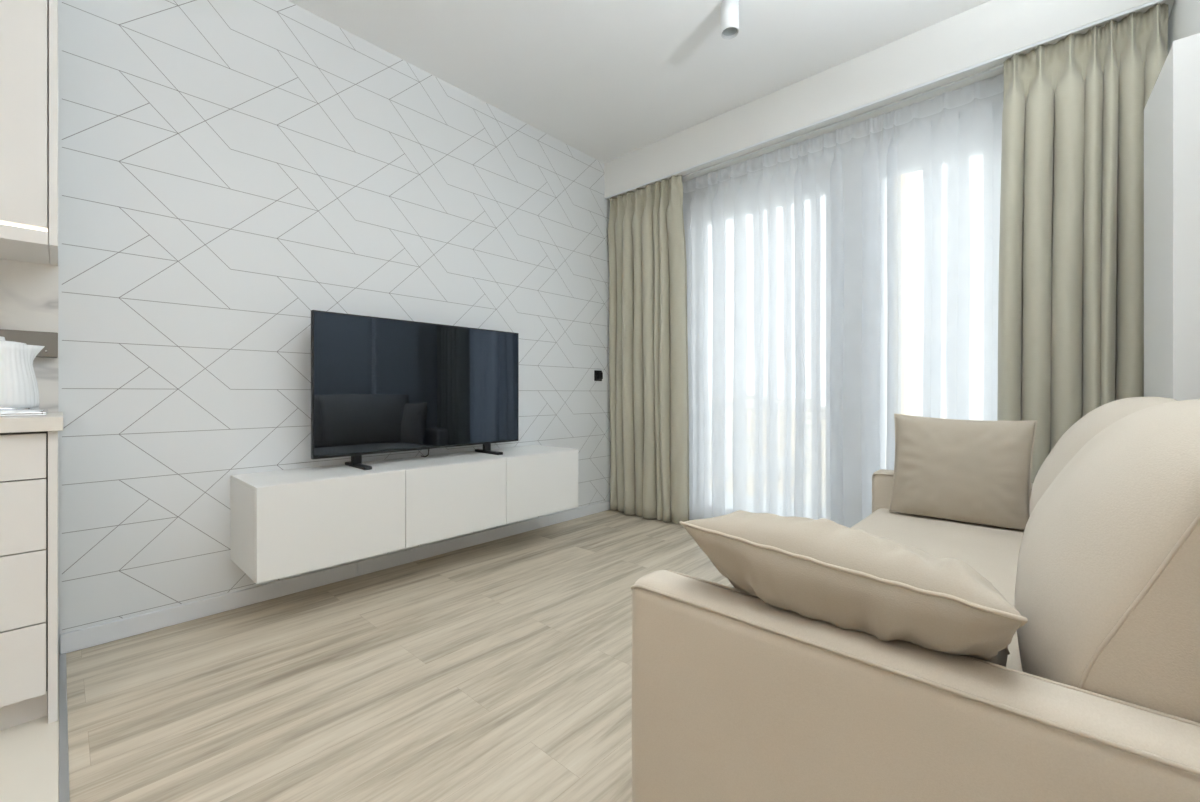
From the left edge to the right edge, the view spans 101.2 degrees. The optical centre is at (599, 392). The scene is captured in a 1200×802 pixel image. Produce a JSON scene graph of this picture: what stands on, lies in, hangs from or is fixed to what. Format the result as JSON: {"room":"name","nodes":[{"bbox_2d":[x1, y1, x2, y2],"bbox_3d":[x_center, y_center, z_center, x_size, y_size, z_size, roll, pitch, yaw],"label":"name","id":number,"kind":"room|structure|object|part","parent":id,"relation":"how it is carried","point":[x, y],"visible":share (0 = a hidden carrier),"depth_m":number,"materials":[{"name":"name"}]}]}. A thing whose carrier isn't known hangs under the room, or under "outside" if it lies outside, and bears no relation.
{"room":"living room","nodes":[
{"label":"living room","id":0,"kind":"room"},
{"bbox_2d":[0,0,610,654],"bbox_3d":[-1.929,-0.454,1.728,0.160,2.907,6.650,0,0,42],"label":"wall","id":1,"kind":"structure","parent":0,"point":[230,172],"depth_m":2.08,"materials":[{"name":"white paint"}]},
{"bbox_2d":[0,0,57,265],"bbox_3d":[-2.340,-1.096,0.915,0.350,1.322,1.796,0,0,42],"label":"upper cabinet","id":2,"kind":"object","parent":1,"relation":"attached to","point":[28,28],"visible":1,"depth_m":1.42,"materials":[{"name":"white laminate"}]},
{"bbox_3d":[-1.828,-1.119,1.231,0.020,1.270,0.596,0,0,42],"label":"door","id":3,"kind":"part","parent":2,"relation":"part of","materials":[{"name":"white laminate"}]},
{"bbox_3d":[-1.741,-1.096,1.571,0.350,1.322,0.018,0,0,42],"label":"panel","id":4,"kind":"part","parent":2,"relation":"part of","materials":[{"name":"white laminate"}]},
{"bbox_2d":[0,329,57,357],"bbox_3d":[-2.246,-0.162,1.235,0.036,0.084,1.195,0,0,42],"label":"rail","id":5,"kind":"object","parent":1,"relation":"attached to","point":[49,340],"visible":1,"depth_m":1.63,"materials":[{"name":"beige metal"}]},
{"bbox_2d":[60,500,609,653],"bbox_3d":[-0.811,0.865,2.839,0.014,0.070,3.100,0,0,42],"label":"baseboard","id":6,"kind":"structure","parent":1,"relation":"attached to","point":[76,640],"depth_m":2.19,"materials":[{"name":"white wood"}]},
{"bbox_2d":[231,445,577,583],"bbox_3d":[-0.835,0.517,2.526,0.400,0.350,1.647,0,0,42],"label":"tv console","id":7,"kind":"object","parent":1,"relation":"attached to","point":[289,522],"visible":1,"depth_m":2.14,"materials":[{"name":"white paint"}]},
{"bbox_3d":[-1.061,0.517,1.995,0.018,0.349,0.557,0,0,42],"label":"door","id":8,"kind":"part","parent":7,"relation":"part of","materials":[{"name":"white paint"}]},
{"bbox_2d":[311,310,518,469],"bbox_3d":[-0.877,-0.009,2.555,0.260,0.702,1.121,0,0,42],"label":"television","id":9,"kind":"object","parent":7,"relation":"on","point":[379,385],"visible":1,"depth_m":2.44,"materials":[{"name":"black plastic"}]},
{"bbox_3d":[-1.117,0.309,2.273,0.235,0.066,0.040,0,0,42],"label":"leg","id":10,"kind":"part","parent":9,"relation":"part of","materials":[{"name":"black plastic"}]},
{"bbox_3d":[-0.635,0.309,2.801,0.235,0.066,0.040,0,0,42],"label":"leg","id":11,"kind":"part","parent":9,"relation":"part of","materials":[{"name":"black plastic"}]},
{"bbox_3d":[-0.687,0.517,2.405,0.018,0.349,0.547,0,0,42],"label":"door","id":12,"kind":"part","parent":7,"relation":"part of","materials":[{"name":"white paint"}]},
{"bbox_3d":[-0.320,0.517,2.807,0.018,0.349,0.536,0,0,42],"label":"door","id":13,"kind":"part","parent":7,"relation":"part of","materials":[{"name":"white paint"}]},
{"bbox_2d":[594,370,602,380],"bbox_3d":[-0.006,-0.130,3.709,0.030,0.080,0.080,0,0,42],"label":"wall socket","id":14,"kind":"object","parent":1,"relation":"attached to","point":[598,375],"visible":1,"depth_m":3.69,"materials":[{"name":"black plastic"}]},
{"bbox_2d":[0,509,734,801],"bbox_3d":[-0.767,0.950,0.768,2.870,0.100,6.500,0,0,42],"label":"floor","id":15,"kind":"structure","parent":0,"point":[499,670],"depth_m":1.49,"materials":[{"name":"brown wood"}]},
{"bbox_2d":[0,431,57,730],"bbox_3d":[-2.277,0.502,0.857,0.498,0.795,1.796,0,0,42],"label":"base cabinet","id":16,"kind":"object","parent":15,"relation":"on","point":[28,460],"visible":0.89,"depth_m":1.32,"materials":[{"name":"white laminate"}]},
{"bbox_3d":[-1.710,0.170,1.123,0.020,0.120,0.596,0,0,42],"label":"drawer","id":17,"kind":"part","parent":16,"relation":"part of","materials":[{"name":"white laminate"}]},
{"bbox_3d":[-1.710,0.328,1.123,0.020,0.190,0.596,0,0,42],"label":"drawer","id":18,"kind":"part","parent":16,"relation":"part of","materials":[{"name":"white laminate"}]},
{"bbox_3d":[-1.710,0.523,1.123,0.020,0.194,0.596,0,0,42],"label":"drawer","id":19,"kind":"part","parent":16,"relation":"part of","materials":[{"name":"white laminate"}]},
{"bbox_3d":[-1.710,0.720,1.123,0.020,0.192,0.596,0,0,42],"label":"drawer","id":20,"kind":"part","parent":16,"relation":"part of","materials":[{"name":"white laminate"}]},
{"bbox_2d":[0,412,62,432],"bbox_3d":[-2.270,0.084,0.858,0.530,0.038,1.806,0,0,42],"label":"countertop","id":21,"kind":"structure","parent":16,"relation":"on","point":[53,421],"depth_m":1.31,"materials":[{"name":"stone"}]},
{"bbox_2d":[0,410,47,416],"bbox_3d":[-1.827,0.059,1.366,0.300,0.011,0.394,0,0,42],"label":"serving tray","id":22,"kind":"object","parent":21,"relation":"on","point":[43,412],"visible":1,"depth_m":1.38,"materials":[{"name":"silver metal"}]},
{"bbox_2d":[0,336,44,412],"bbox_3d":[-1.768,-0.053,1.440,0.183,0.226,0.160,0,0,-11],"label":"electric kettle","id":23,"kind":"object","parent":22,"relation":"on","point":[19,390],"visible":0.98,"depth_m":1.43,"materials":[{"name":"plastic"}]},
{"bbox_3d":[-1.757,-0.152,1.442,0.108,0.028,0.108,0,0,42],"label":"lid","id":24,"kind":"part","parent":23,"relation":"part of","materials":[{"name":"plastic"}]},
{"bbox_3d":[-1.677,0.502,1.513,0.498,0.795,0.018,0,0,42],"label":"panel","id":25,"kind":"part","parent":16,"relation":"part of","materials":[{"name":"white laminate"}]},
{"bbox_2d":[59,653,69,801],"bbox_3d":[-0.797,0.900,0.736,2.870,0.008,0.016,0,0,42],"label":"threshold","id":26,"kind":"object","parent":15,"relation":"on","point":[63,715],"visible":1,"depth_m":1.29,"materials":[{"name":"silver metal"}]},
{"bbox_2d":[630,397,1199,801],"bbox_3d":[0.934,0.455,1.270,0.804,0.891,1.759,0,0,42],"label":"sofa","id":27,"kind":"object","parent":15,"relation":"on","point":[737,696],"visible":0.87,"depth_m":0.62,"materials":[{"name":"beige fabric"}]},
{"bbox_2d":[679,510,1027,666],"bbox_3d":[0.429,0.329,0.834,0.456,0.272,0.406,0,0,42],"label":"throw pillow","id":28,"kind":"object","parent":27,"relation":"on","point":[846,578],"visible":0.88,"depth_m":0.67,"materials":[{"name":"beige fabric"}]},
{"bbox_3d":[0.376,0.574,0.660,0.801,0.484,0.106,0,0,42],"label":"arm","id":29,"kind":"part","parent":27,"relation":"part of","materials":[{"name":"beige fabric"}]},
{"bbox_3d":[0.882,0.560,1.312,0.626,0.180,1.551,0,0,42],"label":"seat","id":30,"kind":"part","parent":27,"relation":"part of","materials":[{"name":"beige fabric"}]},
{"bbox_3d":[1.488,0.574,1.878,0.801,0.484,0.114,0,0,42],"label":"arm","id":31,"kind":"part","parent":27,"relation":"part of","materials":[{"name":"beige fabric"}]},
{"bbox_2d":[889,414,1036,529],"bbox_3d":[1.335,0.277,1.839,0.444,0.388,0.141,0,0,42],"label":"throw pillow","id":32,"kind":"object","parent":27,"relation":"on","point":[971,471],"visible":0.96,"depth_m":1.78,"materials":[{"name":"beige fabric"}]},
{"bbox_2d":[1030,397,1176,514],"bbox_3d":[1.378,0.242,1.380,0.262,0.465,0.766,0,0,42],"label":"cushion","id":33,"kind":"object","parent":27,"relation":"on","point":[1105,415],"depth_m":1.24,"materials":[{"name":"beige fabric"}]},
{"bbox_2d":[1015,399,1199,722],"bbox_3d":[0.858,0.242,0.812,0.264,0.464,0.766,0,0,42],"label":"cushion","id":34,"kind":"object","parent":27,"relation":"on","point":[1107,585],"depth_m":0.57,"materials":[{"name":"beige fabric"}]},
{"bbox_2d":[1144,33,1199,400],"bbox_3d":[1.790,-0.047,1.532,0.093,1.892,0.443,0,0,42],"label":"tall cabinet","id":35,"kind":"object","parent":15,"relation":"on","point":[1172,108],"visible":0.58,"depth_m":1.39,"materials":[{"name":"white paint"}]},
{"bbox_3d":[1.771,-0.048,1.563,0.008,1.890,0.424,0,0,40],"label":"door","id":36,"kind":"part","parent":35,"relation":"part of","materials":[{"name":"white paint"}]},
{"bbox_3d":[1.651,-0.047,1.371,0.080,1.892,0.018,0,0,42],"label":"panel","id":37,"kind":"part","parent":35,"relation":"part of","materials":[{"name":"white paint"}]},
{"bbox_2d":[288,0,990,162],"bbox_3d":[-0.767,-1.832,0.768,2.870,0.150,6.500,0,0,42],"label":"ceiling","id":38,"kind":"structure","parent":0,"point":[609,80],"depth_m":2.52,"materials":[{"name":"white paint"}]},
{"bbox_2d":[721,0,738,38],"bbox_3d":[0.584,-1.687,2.216,0.080,0.140,0.080,0,0,42],"label":"ceiling spotlight","id":39,"kind":"object","parent":38,"relation":"attached to","point":[729,8],"visible":1,"depth_m":2.19,"materials":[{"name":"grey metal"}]},
{"bbox_2d":[604,0,1173,199],"bbox_3d":[1.190,-1.625,2.913,2.870,0.263,0.293,0,0,42],"label":"curtain pelmet","id":40,"kind":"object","parent":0,"point":[991,29],"depth_m":2.54,"materials":[{"name":"white paint"}]},
{"bbox_2d":[605,0,1166,198],"bbox_3d":[1.154,-1.488,2.872,2.862,0.012,0.182,0,0,42],"label":"rail","id":41,"kind":"object","parent":40,"relation":"attached to","point":[1155,2],"visible":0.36,"depth_m":2.52,"materials":[{"name":"white metal"}]},
{"bbox_2d":[608,175,688,523],"bbox_3d":[0.320,-0.302,3.568,0.680,2.380,0.146,0,0,42],"label":"curtain","id":42,"kind":"object","parent":41,"relation":"hanging from","point":[649,389],"visible":1,"depth_m":3.49,"materials":[{"name":"beige fabric"}]},
{"bbox_2d":[682,74,1003,527],"bbox_3d":[1.298,-0.301,2.837,2.177,2.373,0.081,0,0,42],"label":"sheer curtain","id":43,"kind":"object","parent":41,"relation":"hanging from","point":[840,283],"visible":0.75,"depth_m":2.76,"materials":[{"name":"white fabric"}]},
{"bbox_2d":[997,3,1167,482],"bbox_3d":[1.981,-0.302,2.059,0.530,2.380,0.140,0,0,42],"label":"curtain","id":44,"kind":"object","parent":41,"relation":"hanging from","point":[1071,292],"visible":0.72,"depth_m":2.03,"materials":[{"name":"beige fabric"}]},
{"bbox_2d":[1168,0,1199,53],"bbox_3d":[0.297,-0.454,-0.305,0.150,2.907,6.650,0,0,42],"label":"wall","id":45,"kind":"structure","parent":0,"point":[1184,18],"depth_m":1.75,"materials":[{"name":"white paint"}]}
]}

